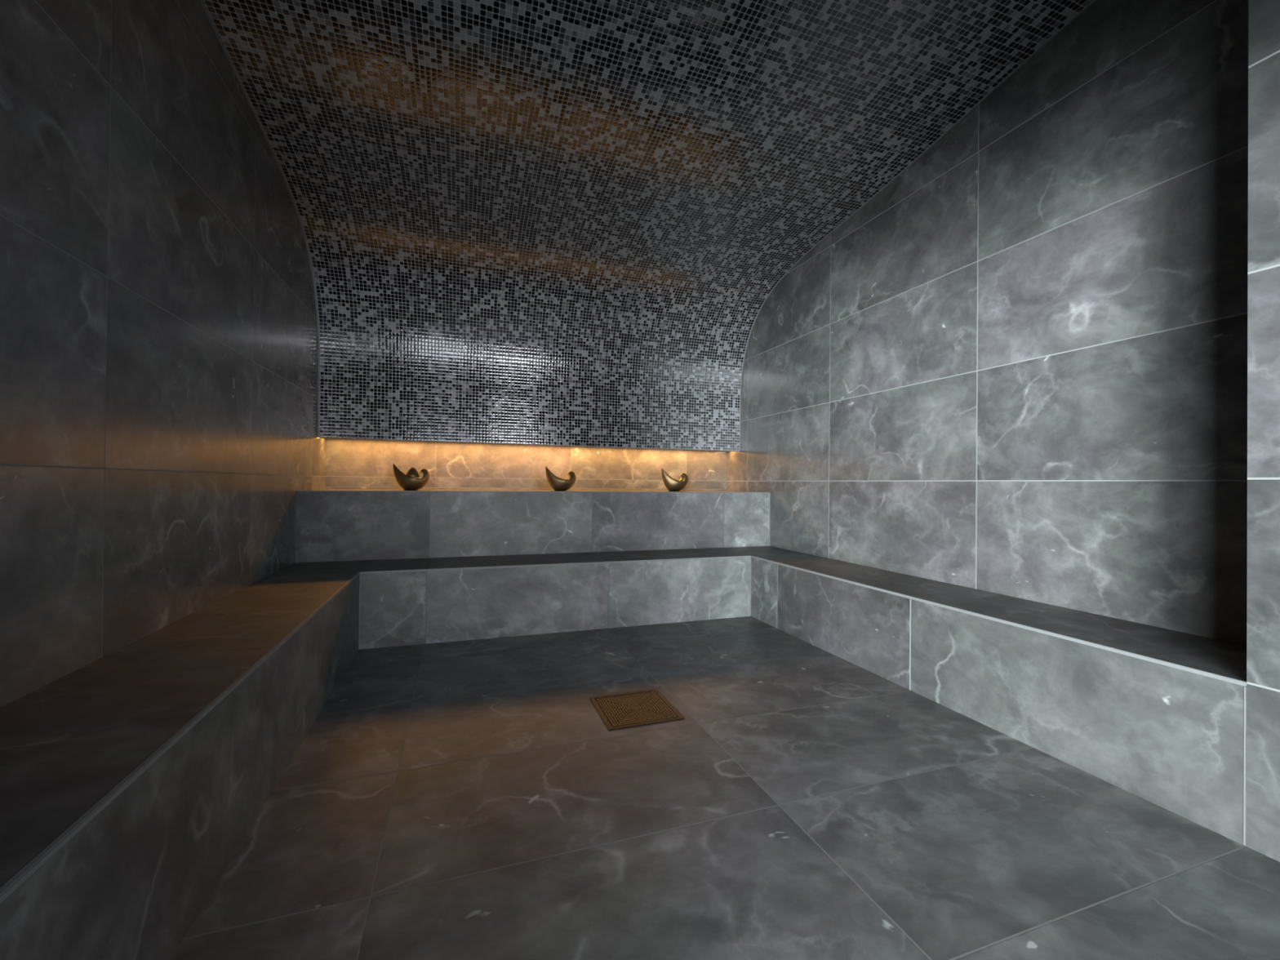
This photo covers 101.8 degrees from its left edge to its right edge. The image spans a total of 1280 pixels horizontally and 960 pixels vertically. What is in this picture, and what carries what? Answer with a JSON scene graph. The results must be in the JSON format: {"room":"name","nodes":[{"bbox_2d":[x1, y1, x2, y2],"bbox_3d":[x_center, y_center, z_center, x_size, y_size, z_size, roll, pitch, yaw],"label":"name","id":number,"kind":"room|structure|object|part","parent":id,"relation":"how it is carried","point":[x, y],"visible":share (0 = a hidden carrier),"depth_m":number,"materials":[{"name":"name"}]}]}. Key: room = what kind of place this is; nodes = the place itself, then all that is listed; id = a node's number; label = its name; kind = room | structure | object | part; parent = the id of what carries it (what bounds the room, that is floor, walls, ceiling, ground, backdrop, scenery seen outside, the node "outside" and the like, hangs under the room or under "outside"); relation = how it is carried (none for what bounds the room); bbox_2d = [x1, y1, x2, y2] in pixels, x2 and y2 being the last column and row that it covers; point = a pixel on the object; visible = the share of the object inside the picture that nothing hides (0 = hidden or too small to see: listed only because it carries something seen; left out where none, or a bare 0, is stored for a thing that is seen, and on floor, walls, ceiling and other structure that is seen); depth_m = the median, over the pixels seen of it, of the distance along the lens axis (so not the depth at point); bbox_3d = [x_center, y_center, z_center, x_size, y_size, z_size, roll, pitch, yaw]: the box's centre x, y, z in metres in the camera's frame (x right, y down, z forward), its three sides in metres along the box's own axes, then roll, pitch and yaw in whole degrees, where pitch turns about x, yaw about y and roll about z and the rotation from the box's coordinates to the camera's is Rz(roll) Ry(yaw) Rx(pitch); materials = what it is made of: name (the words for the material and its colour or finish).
{"room":"spa","nodes":[
{"label":"spa","id":0,"kind":"room"},
{"bbox_2d":[0,0,326,706],"bbox_3d":[-1.795,-0.701,1.850,0.100,3.450,5.365,1,0,-19],"label":"wall","id":1,"kind":"structure","parent":0,"point":[159,439],"depth_m":1.76,"materials":[{"name":"grey tile"}]},
{"bbox_2d":[200,0,319,436],"bbox_3d":[-1.677,-1.307,1.697,0.010,1.936,4.960,1,0,-19],"label":"trim","id":2,"kind":"structure","parent":1,"relation":"attached to","point":[201,1],"depth_m":3.17,"materials":[{"name":"black metal"}]},
{"bbox_2d":[308,248,759,450],"bbox_3d":[-0.688,-0.987,4.490,3.707,1.348,0.394,1,0,-19],"label":"wall","id":3,"kind":"structure","parent":0,"point":[409,351],"depth_m":4.44,"materials":[{"name":"tile"}]},
{"bbox_2d":[325,438,727,490],"bbox_3d":[-0.852,-0.178,4.938,3.709,0.542,0.100,1,0,-19],"label":"wall niche","id":4,"kind":"object","parent":3,"relation":"in","point":[350,464],"visible":0.66,"depth_m":4.77,"materials":[{"name":"grey stone"}]},
{"bbox_2d":[319,436,739,451],"bbox_3d":[-0.750,-0.311,4.648,3.690,0.006,0.048,1,0,-19],"label":"trim","id":5,"kind":"structure","parent":3,"relation":"attached to","point":[319,437],"depth_m":4.51,"materials":[{"name":"black metal"}]},
{"bbox_2d":[203,0,1093,310],"bbox_3d":[0.131,-1.961,2.147,3.707,0.659,4.628,1,0,-19],"label":"ceiling","id":6,"kind":"structure","parent":0,"point":[694,150],"depth_m":2.83,"materials":[{"name":"tile"}]},
{"bbox_2d":[170,616,1279,959],"bbox_3d":[0.177,1.094,1.913,3.709,0.100,4.207,1,0,-19],"label":"floor","id":7,"kind":"structure","parent":0,"point":[467,799],"depth_m":1.53,"materials":[{"name":"grey tile"}]},
{"bbox_2d":[0,546,1246,959],"bbox_3d":[0.144,0.808,2.020,3.709,0.472,4.429,1,0,-19],"label":"tiled bench","id":8,"kind":"object","parent":7,"relation":"on","point":[131,780],"visible":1,"depth_m":1.78,"materials":[{"name":"grey tile"}]},
{"bbox_3d":[-1.303,0.561,1.245,0.463,0.012,3.907,1,0,-19],"label":"seat","id":9,"kind":"part","parent":8,"relation":"part of","materials":[{"name":"grey tile"}]},
{"bbox_3d":[-1.080,0.563,1.329,0.014,0.013,3.919,1,0,-19],"label":"edge trim","id":10,"kind":"part","parent":8,"relation":"part of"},
{"bbox_3d":[-1.942,0.565,3.097,0.463,0.012,0.012,1,0,-19],"label":"seat","id":11,"kind":"part","parent":8,"relation":"part of","materials":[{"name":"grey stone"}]},
{"bbox_3d":[-1.709,0.804,3.168,0.006,0.459,0.006,0,0,26],"label":"edge trim","id":12,"kind":"part","parent":8,"relation":"part of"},
{"bbox_2d":[294,488,770,562],"bbox_3d":[-0.708,0.335,4.505,3.709,0.488,0.829,1,0,-19],"label":"bench backrest","id":13,"kind":"object","parent":8,"relation":"on","point":[332,525],"visible":1,"depth_m":4.00,"materials":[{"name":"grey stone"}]},
{"bbox_2d":[393,463,429,489],"bbox_3d":[-1.783,-0.025,4.064,0.238,0.211,0.155,0,0,8],"label":"shell bowl","id":14,"kind":"object","parent":13,"relation":"on","point":[408,482],"visible":1,"depth_m":4.02,"materials":[{"name":"gold metal"}]},
{"bbox_3d":[-0.573,0.094,4.120,3.709,0.008,0.007,1,0,-19],"label":"edge trim","id":15,"kind":"part","parent":13,"relation":"part of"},
{"bbox_2d":[545,466,576,490],"bbox_3d":[-0.674,-0.012,4.446,0.238,0.211,0.155,0,0,8],"label":"shell bowl","id":16,"kind":"object","parent":13,"relation":"on","point":[556,483],"visible":0.98,"depth_m":4.39,"materials":[{"name":"gold metal"}]},
{"bbox_2d":[661,468,688,491],"bbox_3d":[0.322,-0.001,4.790,0.238,0.211,0.155,0,0,8],"label":"shell bowl","id":17,"kind":"object","parent":13,"relation":"on","point":[671,484],"visible":1,"depth_m":4.74,"materials":[{"name":"gold metal"}]},
{"bbox_3d":[1.176,0.358,4.719,0.006,0.480,0.005,1,0,-19],"label":"edge trim","id":18,"kind":"part","parent":13,"relation":"part of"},
{"bbox_3d":[-0.493,0.584,3.873,3.709,0.012,0.510,1,0,-19],"label":"seat","id":19,"kind":"part","parent":8,"relation":"part of","materials":[{"name":"grey tile"}]},
{"bbox_3d":[-0.422,0.582,3.621,2.724,0.013,0.014,1,0,-19],"label":"edge trim","id":20,"kind":"part","parent":8,"relation":"part of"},
{"bbox_3d":[0.865,0.833,4.057,0.005,0.459,0.005,0,0,26],"label":"edge trim","id":21,"kind":"part","parent":8,"relation":"part of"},
{"bbox_3d":[1.313,0.594,2.788,0.014,0.013,2.720,1,0,-19],"label":"edge trim","id":22,"kind":"part","parent":8,"relation":"part of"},
{"bbox_3d":[1.553,0.597,2.870,0.495,0.012,2.720,1,0,-19],"label":"seat","id":23,"kind":"part","parent":8,"relation":"part of","materials":[{"name":"grey tile"}]},
{"bbox_3d":[1.749,0.827,1.503,0.006,0.459,0.006,0,0,26],"label":"edge trim","id":24,"kind":"part","parent":8,"relation":"part of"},
{"bbox_2d":[589,688,684,730],"bbox_3d":[-0.022,1.041,2.377,0.345,0.005,0.345,1,0,-19],"label":"floor drain","id":25,"kind":"object","parent":7,"relation":"on","point":[648,707],"visible":1,"depth_m":2.36,"materials":[{"name":"gold metal"}]},
{"bbox_2d":[726,0,1248,645],"bbox_3d":[1.618,-0.658,3.635,0.100,3.450,4.216,1,0,-19],"label":"wall","id":26,"kind":"structure","parent":0,"point":[1019,368],"depth_m":2.48,"materials":[{"name":"grey tile"}]},
{"bbox_2d":[739,0,1096,450],"bbox_3d":[1.820,-1.267,2.903,0.009,1.936,4.960,1,0,-19],"label":"trim","id":27,"kind":"structure","parent":26,"relation":"attached to","point":[1093,1],"depth_m":3.20,"materials":[{"name":"black metal"}]},
{"bbox_2d":[1246,0,1279,862],"bbox_3d":[2.245,-0.667,1.040,0.607,3.450,1.199,1,0,-19],"label":"wall","id":28,"kind":"structure","parent":0,"point":[1263,597],"depth_m":1.47,"materials":[{"name":"grey tile"}]}
]}

